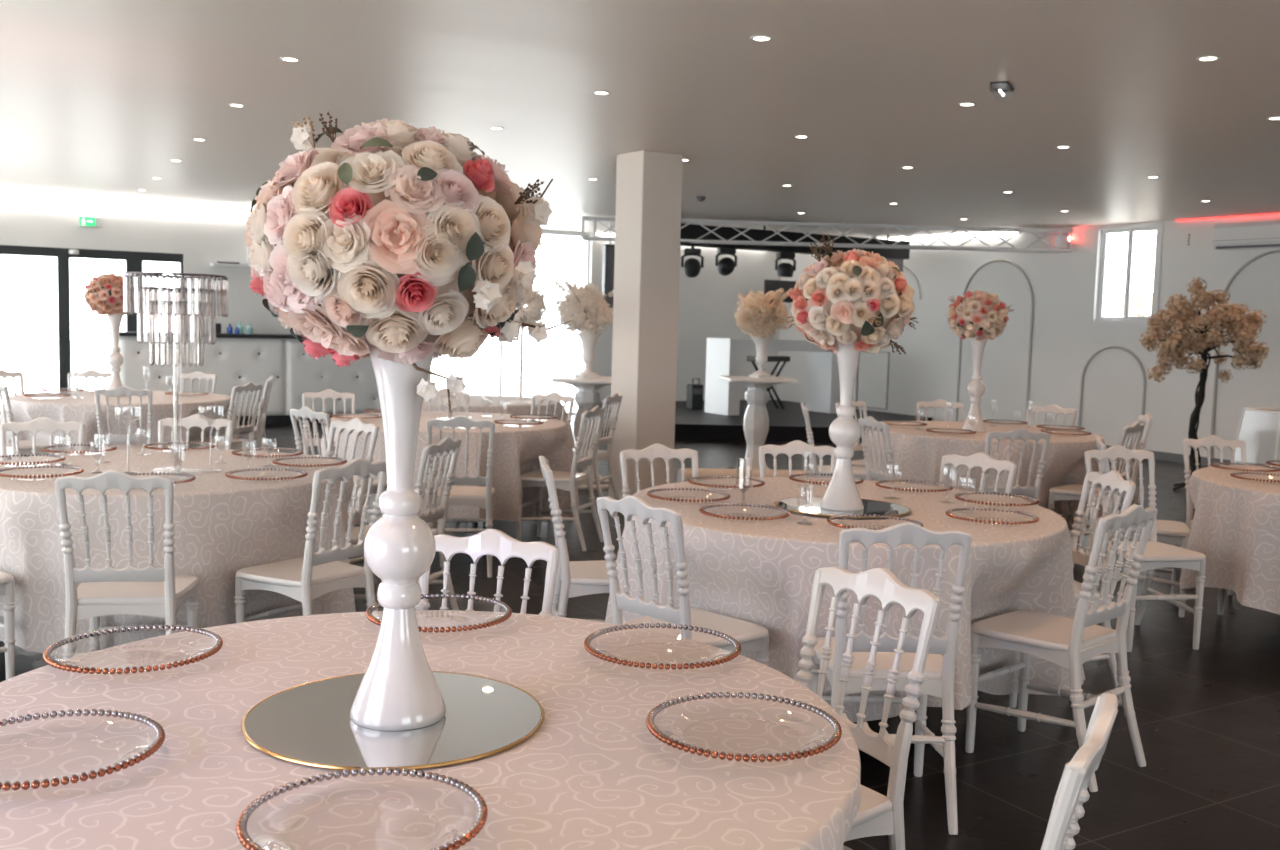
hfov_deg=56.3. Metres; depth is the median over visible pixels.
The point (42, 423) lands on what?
banquet chair
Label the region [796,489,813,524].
drinking glass
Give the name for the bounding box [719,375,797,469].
pedestal
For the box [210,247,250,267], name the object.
wall shelf
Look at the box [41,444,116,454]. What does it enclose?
charger plate
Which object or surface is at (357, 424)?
banquet chair
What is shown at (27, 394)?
charger plate
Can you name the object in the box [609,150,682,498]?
column
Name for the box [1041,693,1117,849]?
banquet chair
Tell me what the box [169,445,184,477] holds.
drinking glass
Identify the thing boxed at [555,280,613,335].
bouquet
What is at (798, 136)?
recessed light
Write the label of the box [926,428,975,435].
charger plate
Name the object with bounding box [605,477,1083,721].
tablecloth
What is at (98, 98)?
ceiling
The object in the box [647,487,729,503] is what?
charger plate
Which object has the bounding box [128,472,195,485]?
charger plate
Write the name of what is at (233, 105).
recessed light
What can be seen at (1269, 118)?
recessed light
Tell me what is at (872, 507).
mirror plate
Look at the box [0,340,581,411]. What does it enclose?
ground
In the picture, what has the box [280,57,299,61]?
recessed light
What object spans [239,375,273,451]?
banquet chair
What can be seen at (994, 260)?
trim
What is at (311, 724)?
mirror plate
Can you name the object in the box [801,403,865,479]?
banquet chair
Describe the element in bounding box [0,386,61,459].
banquet chair
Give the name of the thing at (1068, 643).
banquet chair
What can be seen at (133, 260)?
door
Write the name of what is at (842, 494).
flower vase
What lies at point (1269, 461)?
charger plate
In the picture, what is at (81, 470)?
charger plate
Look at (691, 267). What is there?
light
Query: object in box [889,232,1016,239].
led strip
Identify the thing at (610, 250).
grille
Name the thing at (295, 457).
charger plate
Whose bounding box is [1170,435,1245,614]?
banquet chair
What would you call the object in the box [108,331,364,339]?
countertop
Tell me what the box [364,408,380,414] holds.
charger plate
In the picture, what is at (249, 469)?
charger plate
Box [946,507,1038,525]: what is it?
charger plate
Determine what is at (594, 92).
recessed light
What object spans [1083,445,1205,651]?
banquet chair
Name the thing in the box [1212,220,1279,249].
air conditioner
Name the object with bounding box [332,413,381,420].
charger plate
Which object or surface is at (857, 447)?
banquet chair
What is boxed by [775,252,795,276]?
light
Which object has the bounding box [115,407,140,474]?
candle holder
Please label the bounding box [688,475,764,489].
charger plate
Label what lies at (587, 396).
pedestal
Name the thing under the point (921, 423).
charger plate
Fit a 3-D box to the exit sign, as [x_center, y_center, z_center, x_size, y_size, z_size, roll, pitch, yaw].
[-6.773,-2.503,14.730,0.260,0.130,0.056,-1,6,-31]
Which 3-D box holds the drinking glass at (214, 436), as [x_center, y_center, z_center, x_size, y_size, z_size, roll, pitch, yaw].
[-1.944,0.111,5.555,0.066,0.128,0.066,2,5,0]
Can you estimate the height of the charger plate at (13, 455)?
0.033 m
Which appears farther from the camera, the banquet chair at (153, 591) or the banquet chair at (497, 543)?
the banquet chair at (153, 591)
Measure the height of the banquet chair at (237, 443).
0.918 m
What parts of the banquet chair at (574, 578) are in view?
crest rail, leg, leg, seat frame, seat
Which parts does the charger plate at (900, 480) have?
plate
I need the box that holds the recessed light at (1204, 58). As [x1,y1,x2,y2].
[1197,56,1219,60]
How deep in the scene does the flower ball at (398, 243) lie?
1.87 m
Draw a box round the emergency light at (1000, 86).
[990,81,1013,95]
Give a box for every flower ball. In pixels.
[84,273,134,314]
[245,112,570,411]
[786,233,918,353]
[947,290,1013,340]
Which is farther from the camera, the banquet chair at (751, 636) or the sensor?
the sensor
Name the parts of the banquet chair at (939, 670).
leg, leg, seat frame, seat, rail, crest rail, leg, leg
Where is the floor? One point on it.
(1208, 717)
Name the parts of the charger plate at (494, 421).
plate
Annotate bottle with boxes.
[227,324,232,333]
[235,321,242,333]
[235,326,239,333]
[245,323,252,333]
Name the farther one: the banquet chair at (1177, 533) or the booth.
the booth
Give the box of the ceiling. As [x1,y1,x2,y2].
[0,0,1279,238]
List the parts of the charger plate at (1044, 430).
plate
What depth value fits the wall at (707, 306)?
15.63 m
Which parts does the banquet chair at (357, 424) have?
leg, seat, seat frame, crest rail, rail, leg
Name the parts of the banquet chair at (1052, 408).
leg, crest rail, leg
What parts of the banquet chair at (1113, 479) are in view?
leg, leg, seat frame, seat, rail, crest rail, leg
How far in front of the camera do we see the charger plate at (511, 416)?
8.34 m
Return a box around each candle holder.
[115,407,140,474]
[199,417,221,471]
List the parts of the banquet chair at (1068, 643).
leg, leg, seat, seat frame, leg, rail, crest rail, leg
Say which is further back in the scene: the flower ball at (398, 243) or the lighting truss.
the lighting truss
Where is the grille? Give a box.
[606,246,614,307]
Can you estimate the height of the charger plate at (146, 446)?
0.033 m
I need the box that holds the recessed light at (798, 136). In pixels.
[794,135,808,137]
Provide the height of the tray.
0.025 m
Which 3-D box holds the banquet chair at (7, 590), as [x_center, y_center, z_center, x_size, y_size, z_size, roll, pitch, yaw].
[-2.629,0.561,4.386,0.410,0.918,0.497,4,6,30]
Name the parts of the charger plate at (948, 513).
plate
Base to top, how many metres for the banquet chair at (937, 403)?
0.918 m
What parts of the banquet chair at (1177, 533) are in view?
crest rail, leg, leg, seat frame, seat, leg, leg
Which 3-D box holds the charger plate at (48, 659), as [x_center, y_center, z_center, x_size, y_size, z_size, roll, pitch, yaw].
[-1.013,0.457,2.401,0.332,0.033,0.332,1,5,-11]
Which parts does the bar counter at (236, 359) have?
tufted panel, tufted panel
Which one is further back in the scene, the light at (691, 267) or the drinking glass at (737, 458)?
the light at (691, 267)
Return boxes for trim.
[855,351,889,409]
[903,265,921,298]
[955,259,1033,424]
[1078,346,1145,434]
[1210,250,1279,457]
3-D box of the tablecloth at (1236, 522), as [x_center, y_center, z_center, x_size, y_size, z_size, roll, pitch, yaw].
[3.658,0.611,5.887,1.883,0.619,1.828,2,5,0]
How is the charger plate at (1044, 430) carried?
on the tablecloth at (920, 453)
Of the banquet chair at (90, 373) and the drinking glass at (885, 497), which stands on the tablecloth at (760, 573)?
the drinking glass at (885, 497)
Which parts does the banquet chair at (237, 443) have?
seat, seat frame, leg, rail, crest rail, leg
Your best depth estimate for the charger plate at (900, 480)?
5.15 m
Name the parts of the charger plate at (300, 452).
plate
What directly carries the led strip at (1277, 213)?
attached to the ceiling
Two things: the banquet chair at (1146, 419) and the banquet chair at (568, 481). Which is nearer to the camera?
the banquet chair at (568, 481)
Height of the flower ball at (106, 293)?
0.349 m
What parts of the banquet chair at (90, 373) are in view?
leg, crest rail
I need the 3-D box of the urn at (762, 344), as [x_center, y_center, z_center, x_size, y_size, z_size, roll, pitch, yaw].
[1.168,-0.648,11.484,0.224,0.390,0.224,-1,6,-29]
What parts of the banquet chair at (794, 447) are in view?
leg, crest rail, leg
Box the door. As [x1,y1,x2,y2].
[0,245,183,390]
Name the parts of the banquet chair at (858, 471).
crest rail, leg, leg, seat frame, seat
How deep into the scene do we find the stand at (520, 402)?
9.83 m
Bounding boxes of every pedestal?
[551,375,611,489]
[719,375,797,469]
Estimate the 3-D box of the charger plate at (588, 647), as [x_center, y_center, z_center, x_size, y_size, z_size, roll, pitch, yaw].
[0.047,0.474,2.530,0.332,0.033,0.332,2,5,0]
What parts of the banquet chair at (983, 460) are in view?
leg, crest rail, leg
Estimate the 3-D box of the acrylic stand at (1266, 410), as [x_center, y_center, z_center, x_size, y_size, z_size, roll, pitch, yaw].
[4.341,0.394,8.054,0.614,0.989,0.616,1,5,-6]
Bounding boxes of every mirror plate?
[241,671,544,771]
[773,497,910,517]
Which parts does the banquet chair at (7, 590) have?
seat frame, seat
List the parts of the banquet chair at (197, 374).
leg, crest rail, leg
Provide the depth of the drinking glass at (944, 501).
4.91 m
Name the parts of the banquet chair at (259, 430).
seat frame, leg, leg, crest rail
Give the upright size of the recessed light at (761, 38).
0.004 m
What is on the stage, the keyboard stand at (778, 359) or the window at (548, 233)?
the keyboard stand at (778, 359)
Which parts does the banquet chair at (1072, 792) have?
leg, leg, crest rail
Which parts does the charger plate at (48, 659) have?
plate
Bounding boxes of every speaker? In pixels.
[602,223,614,307]
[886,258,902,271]
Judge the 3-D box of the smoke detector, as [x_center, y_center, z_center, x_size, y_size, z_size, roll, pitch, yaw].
[0.645,-2.398,12.689,0.100,0.050,0.100,2,5,0]
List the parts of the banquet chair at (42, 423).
leg, crest rail, leg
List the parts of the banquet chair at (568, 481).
leg, leg, seat, seat frame, leg, rail, crest rail, leg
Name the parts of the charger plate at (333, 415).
plate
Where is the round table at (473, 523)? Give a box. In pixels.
[472,522,485,528]
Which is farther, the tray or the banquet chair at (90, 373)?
the tray
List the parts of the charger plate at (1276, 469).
plate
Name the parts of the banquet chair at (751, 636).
leg, crest rail, rail, leg, seat, seat frame, leg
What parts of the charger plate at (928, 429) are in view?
plate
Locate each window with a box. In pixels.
[498,232,589,414]
[1090,223,1163,326]
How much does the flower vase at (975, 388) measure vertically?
0.672 m
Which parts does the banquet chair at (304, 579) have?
leg, seat, seat frame, leg, rail, crest rail, leg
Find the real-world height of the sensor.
0.060 m
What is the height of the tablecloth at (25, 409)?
0.648 m
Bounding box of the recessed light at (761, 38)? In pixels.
[750,35,772,41]
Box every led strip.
[0,197,248,215]
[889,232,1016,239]
[1175,213,1279,220]
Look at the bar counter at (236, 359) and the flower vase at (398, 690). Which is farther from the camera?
the bar counter at (236, 359)
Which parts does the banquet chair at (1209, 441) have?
leg, crest rail, leg, leg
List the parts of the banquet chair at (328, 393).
leg, rail, crest rail, leg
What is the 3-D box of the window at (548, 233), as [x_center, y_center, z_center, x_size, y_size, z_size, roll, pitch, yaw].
[-2.092,-1.519,17.809,2.950,2.770,0.071,-1,6,-31]
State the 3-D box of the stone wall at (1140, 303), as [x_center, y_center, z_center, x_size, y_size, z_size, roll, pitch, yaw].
[7.552,-0.923,18.117,0.647,2.150,1.360,-1,6,-31]
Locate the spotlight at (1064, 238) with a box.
[1055,232,1067,247]
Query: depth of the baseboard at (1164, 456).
13.89 m
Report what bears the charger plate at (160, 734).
on the tablecloth at (593, 775)
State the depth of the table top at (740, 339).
16.95 m
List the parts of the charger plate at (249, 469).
plate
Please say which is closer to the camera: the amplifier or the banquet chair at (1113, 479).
the banquet chair at (1113, 479)
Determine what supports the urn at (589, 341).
on the pedestal at (587, 396)
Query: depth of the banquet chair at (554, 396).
9.01 m
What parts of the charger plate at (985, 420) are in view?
plate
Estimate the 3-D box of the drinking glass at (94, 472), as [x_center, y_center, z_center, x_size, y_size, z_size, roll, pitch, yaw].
[-2.314,0.137,5.106,0.062,0.135,0.062,2,5,0]
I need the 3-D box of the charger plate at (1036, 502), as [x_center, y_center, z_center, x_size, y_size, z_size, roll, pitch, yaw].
[1.452,0.310,4.871,0.332,0.033,0.331,1,5,-12]
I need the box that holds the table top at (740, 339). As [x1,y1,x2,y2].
[730,338,807,341]
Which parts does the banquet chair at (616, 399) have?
seat, seat frame, leg, rail, crest rail, leg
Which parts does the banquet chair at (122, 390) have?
leg, crest rail, rail, seat, leg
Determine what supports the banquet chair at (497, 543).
on the floor
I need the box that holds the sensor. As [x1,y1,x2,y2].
[69,249,78,253]
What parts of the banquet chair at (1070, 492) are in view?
leg, leg, seat, seat frame, leg, crest rail, leg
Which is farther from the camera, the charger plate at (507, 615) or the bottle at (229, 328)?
the bottle at (229, 328)
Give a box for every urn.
[575,333,600,377]
[749,337,772,377]
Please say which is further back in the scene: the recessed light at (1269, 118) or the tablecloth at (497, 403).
the tablecloth at (497, 403)
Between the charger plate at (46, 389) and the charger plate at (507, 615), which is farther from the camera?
the charger plate at (46, 389)
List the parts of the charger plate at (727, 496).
plate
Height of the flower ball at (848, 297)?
0.452 m
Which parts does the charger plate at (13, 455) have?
plate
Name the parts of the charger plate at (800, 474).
plate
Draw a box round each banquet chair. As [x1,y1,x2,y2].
[0,369,24,415]
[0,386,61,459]
[0,417,84,461]
[0,571,15,679]
[54,470,198,659]
[68,370,111,390]
[94,386,157,451]
[158,414,233,449]
[175,371,216,393]
[189,382,262,450]
[235,458,386,622]
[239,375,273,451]
[289,407,386,529]
[302,389,355,456]
[325,418,378,586]
[345,437,460,610]
[415,529,559,615]
[421,388,469,411]
[425,416,494,577]
[517,406,604,550]
[531,392,573,521]
[539,456,615,621]
[573,393,621,499]
[596,495,768,665]
[619,444,697,521]
[759,440,836,478]
[796,567,940,849]
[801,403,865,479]
[810,522,971,834]
[835,400,871,467]
[858,416,895,482]
[916,399,963,420]
[939,453,1016,497]
[965,504,1157,791]
[982,428,1049,505]
[1009,471,1135,707]
[1026,404,1076,428]
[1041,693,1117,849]
[1048,422,1143,540]
[1071,413,1152,540]
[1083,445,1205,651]
[1095,435,1189,616]
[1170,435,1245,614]
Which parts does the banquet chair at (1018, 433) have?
leg, rail, seat, crest rail, leg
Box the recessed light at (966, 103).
[958,102,975,105]
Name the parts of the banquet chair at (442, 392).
crest rail, leg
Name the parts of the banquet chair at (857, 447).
crest rail, rail, seat, leg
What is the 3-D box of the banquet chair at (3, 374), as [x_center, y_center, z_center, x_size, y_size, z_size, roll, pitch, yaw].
[-5.250,0.003,10.021,0.497,0.918,0.410,5,6,37]
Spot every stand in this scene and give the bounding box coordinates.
[505,326,535,404]
[746,356,789,408]
[1230,407,1279,463]
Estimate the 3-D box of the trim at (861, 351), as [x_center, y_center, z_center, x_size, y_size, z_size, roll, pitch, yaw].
[3.562,-0.692,18.352,0.028,0.883,0.715,-1,6,-31]
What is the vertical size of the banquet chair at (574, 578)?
0.918 m
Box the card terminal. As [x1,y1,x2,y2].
[212,323,220,333]
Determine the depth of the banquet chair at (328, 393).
8.62 m
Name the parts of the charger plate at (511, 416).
plate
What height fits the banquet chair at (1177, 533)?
0.918 m
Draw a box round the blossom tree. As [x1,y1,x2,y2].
[1139,277,1268,490]
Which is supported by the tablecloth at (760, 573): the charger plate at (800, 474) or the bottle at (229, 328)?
the charger plate at (800, 474)
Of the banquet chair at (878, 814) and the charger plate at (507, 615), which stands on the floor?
the banquet chair at (878, 814)
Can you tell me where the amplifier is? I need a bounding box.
[686,378,702,408]
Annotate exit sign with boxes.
[78,216,101,227]
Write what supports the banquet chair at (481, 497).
on the floor
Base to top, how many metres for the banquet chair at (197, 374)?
0.918 m
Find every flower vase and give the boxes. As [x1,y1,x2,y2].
[106,313,125,396]
[350,334,445,730]
[820,338,863,511]
[962,335,986,431]
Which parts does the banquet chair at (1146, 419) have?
leg, crest rail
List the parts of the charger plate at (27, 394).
plate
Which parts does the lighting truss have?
frame, frame, frame, frame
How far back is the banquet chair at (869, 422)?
7.44 m
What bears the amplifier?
on the stage
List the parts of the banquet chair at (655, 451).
leg, crest rail, leg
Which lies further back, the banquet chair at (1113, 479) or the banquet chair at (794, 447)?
the banquet chair at (794, 447)
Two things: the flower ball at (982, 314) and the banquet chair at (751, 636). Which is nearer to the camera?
the banquet chair at (751, 636)
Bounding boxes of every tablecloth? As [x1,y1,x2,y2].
[0,391,239,459]
[0,449,355,660]
[0,610,860,849]
[321,412,578,527]
[424,395,574,447]
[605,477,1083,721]
[869,421,1104,522]
[1180,465,1279,614]
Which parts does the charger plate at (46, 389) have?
plate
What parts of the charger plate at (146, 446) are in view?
plate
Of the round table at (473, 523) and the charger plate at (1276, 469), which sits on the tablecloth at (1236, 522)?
the charger plate at (1276, 469)
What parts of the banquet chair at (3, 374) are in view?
crest rail, leg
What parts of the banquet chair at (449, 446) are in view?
leg, seat, leg, rail, crest rail, leg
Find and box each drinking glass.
[90,449,103,473]
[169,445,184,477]
[214,436,228,463]
[736,458,752,505]
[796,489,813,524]
[883,464,901,498]
[939,474,956,503]
[957,478,975,512]
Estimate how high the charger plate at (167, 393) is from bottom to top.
0.033 m
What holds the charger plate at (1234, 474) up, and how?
on the tablecloth at (1236, 522)
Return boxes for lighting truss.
[581,216,1072,252]
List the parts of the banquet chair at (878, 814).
leg, rail, seat frame, seat, crest rail, leg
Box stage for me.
[597,400,931,442]
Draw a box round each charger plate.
[0,454,64,466]
[0,465,83,479]
[0,709,164,790]
[22,393,70,398]
[40,388,84,393]
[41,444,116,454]
[43,625,222,674]
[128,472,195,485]
[144,441,214,452]
[165,392,208,396]
[225,468,307,482]
[232,447,302,458]
[236,767,487,849]
[272,456,346,468]
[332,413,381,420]
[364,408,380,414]
[366,594,511,632]
[493,419,543,426]
[510,414,557,420]
[584,623,740,669]
[646,692,841,761]
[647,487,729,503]
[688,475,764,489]
[699,503,789,521]
[789,473,863,486]
[827,514,922,529]
[875,479,952,493]
[881,421,926,427]
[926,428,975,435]
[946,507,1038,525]
[955,492,1038,507]
[983,419,1027,425]
[1036,424,1084,431]
[1041,429,1091,436]
[1210,462,1279,473]
[1230,472,1279,484]
[1266,460,1279,467]
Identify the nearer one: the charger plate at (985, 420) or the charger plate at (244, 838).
the charger plate at (244, 838)
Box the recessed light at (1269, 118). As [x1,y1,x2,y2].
[1267,117,1279,119]
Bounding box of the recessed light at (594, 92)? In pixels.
[593,91,609,94]
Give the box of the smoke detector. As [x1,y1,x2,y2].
[696,196,705,200]
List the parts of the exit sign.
green panel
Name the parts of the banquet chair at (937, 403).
leg, crest rail, leg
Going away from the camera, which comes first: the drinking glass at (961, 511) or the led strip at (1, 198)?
the drinking glass at (961, 511)
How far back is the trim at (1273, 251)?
13.44 m
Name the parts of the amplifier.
control panel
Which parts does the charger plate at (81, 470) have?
plate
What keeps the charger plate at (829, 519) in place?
on the tablecloth at (760, 573)
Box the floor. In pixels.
[0,414,1279,849]
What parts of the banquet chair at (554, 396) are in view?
leg, crest rail, leg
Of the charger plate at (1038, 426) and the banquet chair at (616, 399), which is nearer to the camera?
the charger plate at (1038, 426)
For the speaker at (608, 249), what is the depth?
16.37 m
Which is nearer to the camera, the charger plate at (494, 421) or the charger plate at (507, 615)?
the charger plate at (507, 615)
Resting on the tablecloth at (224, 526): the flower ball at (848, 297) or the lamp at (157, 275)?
the lamp at (157, 275)
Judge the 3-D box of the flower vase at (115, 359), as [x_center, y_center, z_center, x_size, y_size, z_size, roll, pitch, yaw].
[-4.186,-0.561,9.547,0.161,0.659,0.161,6,7,41]
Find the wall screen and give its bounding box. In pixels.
[764,280,795,302]
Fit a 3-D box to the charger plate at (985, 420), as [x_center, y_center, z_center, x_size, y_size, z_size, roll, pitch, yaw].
[2.751,-0.014,9.026,0.331,0.033,0.332,1,5,-7]
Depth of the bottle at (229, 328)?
15.26 m
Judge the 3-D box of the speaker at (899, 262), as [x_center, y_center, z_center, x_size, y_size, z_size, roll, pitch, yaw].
[3.485,-2.296,17.155,0.520,0.190,0.306,-1,6,-31]
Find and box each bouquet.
[513,288,547,329]
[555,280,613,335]
[734,288,793,338]
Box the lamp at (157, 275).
[124,272,227,469]
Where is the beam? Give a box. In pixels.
[680,223,909,259]
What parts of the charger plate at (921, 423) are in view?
plate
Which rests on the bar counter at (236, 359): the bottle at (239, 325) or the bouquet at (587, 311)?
the bottle at (239, 325)
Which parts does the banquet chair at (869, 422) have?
leg, crest rail, rail, leg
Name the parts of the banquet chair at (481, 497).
leg, seat frame, seat, rail, crest rail, leg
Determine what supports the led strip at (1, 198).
attached to the wall at (707, 306)
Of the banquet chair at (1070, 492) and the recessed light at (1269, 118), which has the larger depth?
the banquet chair at (1070, 492)
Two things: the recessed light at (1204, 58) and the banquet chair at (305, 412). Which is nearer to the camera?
the recessed light at (1204, 58)
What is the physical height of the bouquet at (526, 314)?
0.367 m
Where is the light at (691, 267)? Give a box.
[681,246,703,277]
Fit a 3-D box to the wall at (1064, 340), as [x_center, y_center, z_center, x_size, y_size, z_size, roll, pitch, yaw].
[7.934,-0.701,11.309,0.251,2.800,21.300,-1,6,-31]
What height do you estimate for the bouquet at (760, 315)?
0.516 m
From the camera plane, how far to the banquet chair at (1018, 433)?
6.93 m
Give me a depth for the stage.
15.47 m
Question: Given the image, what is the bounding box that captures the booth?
[704,338,839,415]
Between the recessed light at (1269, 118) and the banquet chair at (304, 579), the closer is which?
the banquet chair at (304, 579)
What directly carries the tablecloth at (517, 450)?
on the round table at (473, 523)
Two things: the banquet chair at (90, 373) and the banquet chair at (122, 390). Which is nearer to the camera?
the banquet chair at (122, 390)
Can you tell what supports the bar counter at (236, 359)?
on the floor
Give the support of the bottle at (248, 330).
on the bar counter at (236, 359)
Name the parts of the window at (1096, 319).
sash, sash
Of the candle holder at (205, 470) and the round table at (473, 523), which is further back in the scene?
the round table at (473, 523)
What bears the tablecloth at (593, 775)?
on the round table
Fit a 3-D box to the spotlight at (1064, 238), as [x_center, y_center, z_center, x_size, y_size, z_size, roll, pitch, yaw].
[5.345,-2.350,15.174,0.120,0.200,0.145,2,5,0]
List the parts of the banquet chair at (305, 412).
leg, crest rail, leg, leg, seat frame, seat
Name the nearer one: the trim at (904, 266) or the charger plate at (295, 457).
the charger plate at (295, 457)
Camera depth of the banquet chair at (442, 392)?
9.16 m
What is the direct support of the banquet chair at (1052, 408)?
on the floor
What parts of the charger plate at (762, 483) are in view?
plate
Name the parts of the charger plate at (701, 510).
plate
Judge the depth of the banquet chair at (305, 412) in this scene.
7.07 m
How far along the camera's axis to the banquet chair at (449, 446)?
5.53 m
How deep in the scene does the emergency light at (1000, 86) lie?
6.50 m
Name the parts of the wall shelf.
panel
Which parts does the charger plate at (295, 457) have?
plate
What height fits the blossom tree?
2.029 m
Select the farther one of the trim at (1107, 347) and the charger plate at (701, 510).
the trim at (1107, 347)
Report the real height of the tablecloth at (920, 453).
0.650 m
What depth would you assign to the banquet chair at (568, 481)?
7.71 m
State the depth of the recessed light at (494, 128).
8.48 m
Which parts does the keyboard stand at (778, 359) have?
leg, leg, leg, leg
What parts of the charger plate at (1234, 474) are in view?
plate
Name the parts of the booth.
panel, panel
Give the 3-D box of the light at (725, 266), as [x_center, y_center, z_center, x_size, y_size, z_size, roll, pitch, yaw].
[1.139,-2.173,15.781,0.296,0.404,0.227,1,5,-11]
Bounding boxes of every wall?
[0,191,781,401]
[776,214,1279,464]
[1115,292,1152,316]
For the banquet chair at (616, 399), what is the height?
0.918 m
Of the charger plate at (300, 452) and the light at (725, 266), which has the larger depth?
the light at (725, 266)
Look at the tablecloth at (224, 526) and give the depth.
4.65 m
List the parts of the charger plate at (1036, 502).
plate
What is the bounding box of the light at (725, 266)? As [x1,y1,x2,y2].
[715,247,736,275]
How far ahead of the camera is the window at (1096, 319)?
14.49 m
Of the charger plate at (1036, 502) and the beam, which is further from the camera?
the beam
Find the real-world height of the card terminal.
0.130 m
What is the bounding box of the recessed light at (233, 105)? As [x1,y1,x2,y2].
[228,104,244,106]
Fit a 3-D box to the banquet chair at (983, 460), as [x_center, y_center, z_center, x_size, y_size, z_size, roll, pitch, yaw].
[1.355,0.591,5.283,0.497,0.918,0.410,-3,7,-42]
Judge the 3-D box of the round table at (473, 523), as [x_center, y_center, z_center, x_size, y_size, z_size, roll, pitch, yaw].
[-1.310,0.351,8.164,1.570,0.749,1.570,2,5,0]
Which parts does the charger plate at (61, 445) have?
plate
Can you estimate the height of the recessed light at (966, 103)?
0.004 m
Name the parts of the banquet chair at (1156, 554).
leg, crest rail, leg, leg, seat frame, seat, leg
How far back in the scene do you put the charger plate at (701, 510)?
4.29 m
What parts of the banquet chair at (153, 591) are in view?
leg, leg, crest rail, rail, seat frame, seat, leg, leg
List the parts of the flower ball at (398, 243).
stem, stem, stem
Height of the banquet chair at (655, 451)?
0.918 m
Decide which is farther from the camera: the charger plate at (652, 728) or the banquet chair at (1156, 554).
the banquet chair at (1156, 554)
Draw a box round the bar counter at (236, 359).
[108,331,430,424]
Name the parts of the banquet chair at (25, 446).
crest rail, rail, leg, seat frame, seat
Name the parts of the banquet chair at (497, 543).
leg, crest rail, leg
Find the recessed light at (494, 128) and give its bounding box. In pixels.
[490,127,503,129]
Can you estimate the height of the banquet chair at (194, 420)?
0.918 m
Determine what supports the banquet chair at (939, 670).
on the floor
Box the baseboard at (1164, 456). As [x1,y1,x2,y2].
[1106,445,1266,466]
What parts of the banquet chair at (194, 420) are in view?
leg, crest rail, leg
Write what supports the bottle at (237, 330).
on the bar counter at (236, 359)
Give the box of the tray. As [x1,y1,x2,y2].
[216,261,239,263]
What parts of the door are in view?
handle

